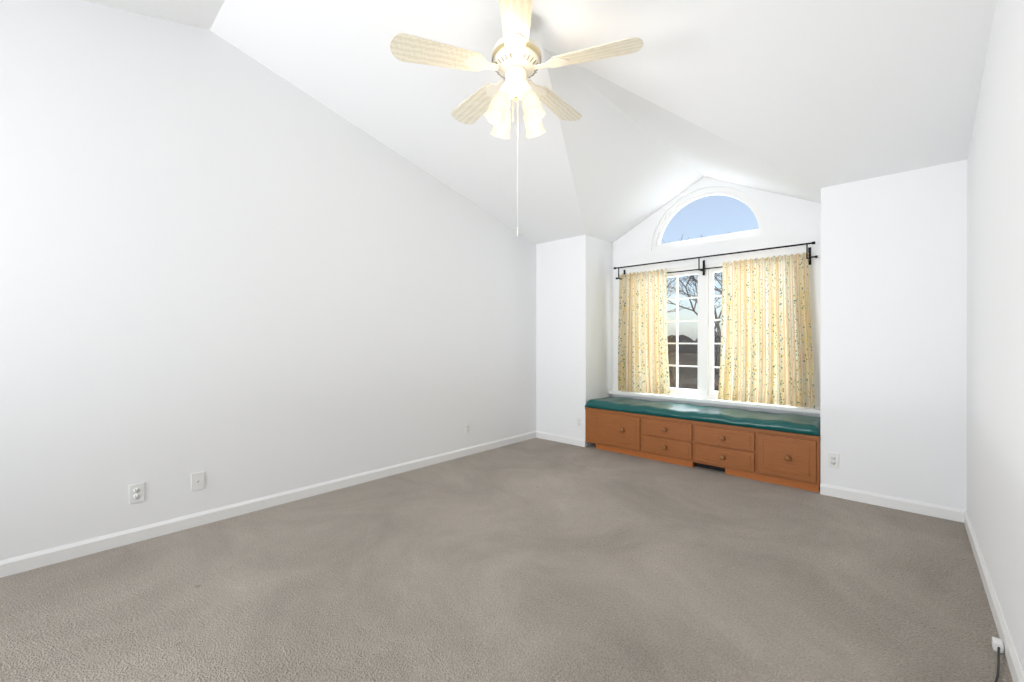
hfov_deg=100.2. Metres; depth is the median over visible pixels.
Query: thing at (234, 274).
wall
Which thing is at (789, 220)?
wall
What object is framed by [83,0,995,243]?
ceiling
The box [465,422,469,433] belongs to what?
electrical outlet
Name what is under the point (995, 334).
wall
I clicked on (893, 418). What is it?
wall
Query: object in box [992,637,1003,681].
plug
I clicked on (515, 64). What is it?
ceiling fan
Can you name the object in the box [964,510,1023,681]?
baseboard
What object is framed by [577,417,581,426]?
outlet
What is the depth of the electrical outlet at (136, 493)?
2.65 m
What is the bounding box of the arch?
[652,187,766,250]
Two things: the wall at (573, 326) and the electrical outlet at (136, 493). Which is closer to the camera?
the electrical outlet at (136, 493)
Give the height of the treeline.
9.466 m
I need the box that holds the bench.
[585,396,819,491]
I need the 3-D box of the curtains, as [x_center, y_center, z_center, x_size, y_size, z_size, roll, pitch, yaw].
[2.055,-0.147,4.648,2.070,1.525,0.162,0,0,43]
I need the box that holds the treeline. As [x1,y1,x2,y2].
[667,334,718,353]
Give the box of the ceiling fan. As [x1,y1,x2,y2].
[390,0,643,236]
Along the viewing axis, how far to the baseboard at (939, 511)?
3.17 m
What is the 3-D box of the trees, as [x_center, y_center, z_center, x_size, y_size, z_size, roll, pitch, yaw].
[45.654,-7.253,53.617,78.843,23.283,82.301,0,0,43]
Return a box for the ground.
[668,353,719,390]
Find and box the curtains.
[614,241,817,407]
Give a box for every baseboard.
[0,431,535,577]
[536,431,585,446]
[820,483,965,522]
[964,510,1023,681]
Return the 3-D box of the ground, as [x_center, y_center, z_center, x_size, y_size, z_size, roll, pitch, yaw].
[141.765,4.329,158.607,400.000,0.200,414.610,0,0,43]
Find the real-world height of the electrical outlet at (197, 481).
0.116 m
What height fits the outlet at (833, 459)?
0.116 m
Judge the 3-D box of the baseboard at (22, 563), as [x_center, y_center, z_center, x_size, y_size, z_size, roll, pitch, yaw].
[-2.071,1.203,2.937,0.014,0.085,7.040,0,0,43]
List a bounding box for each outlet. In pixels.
[129,483,143,503]
[191,471,203,490]
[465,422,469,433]
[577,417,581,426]
[828,452,838,467]
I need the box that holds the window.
[631,255,798,406]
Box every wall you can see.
[0,0,535,560]
[536,235,611,446]
[612,177,820,416]
[820,160,966,509]
[967,0,1023,672]
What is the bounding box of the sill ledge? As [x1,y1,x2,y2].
[609,390,820,413]
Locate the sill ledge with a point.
(754, 405)
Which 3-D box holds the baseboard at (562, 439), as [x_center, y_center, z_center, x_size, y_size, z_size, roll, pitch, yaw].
[0.583,1.200,5.267,0.750,0.085,0.014,0,0,43]
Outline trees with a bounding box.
[667,236,721,373]
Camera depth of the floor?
2.15 m
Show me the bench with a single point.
(779, 449)
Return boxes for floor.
[0,438,1012,681]

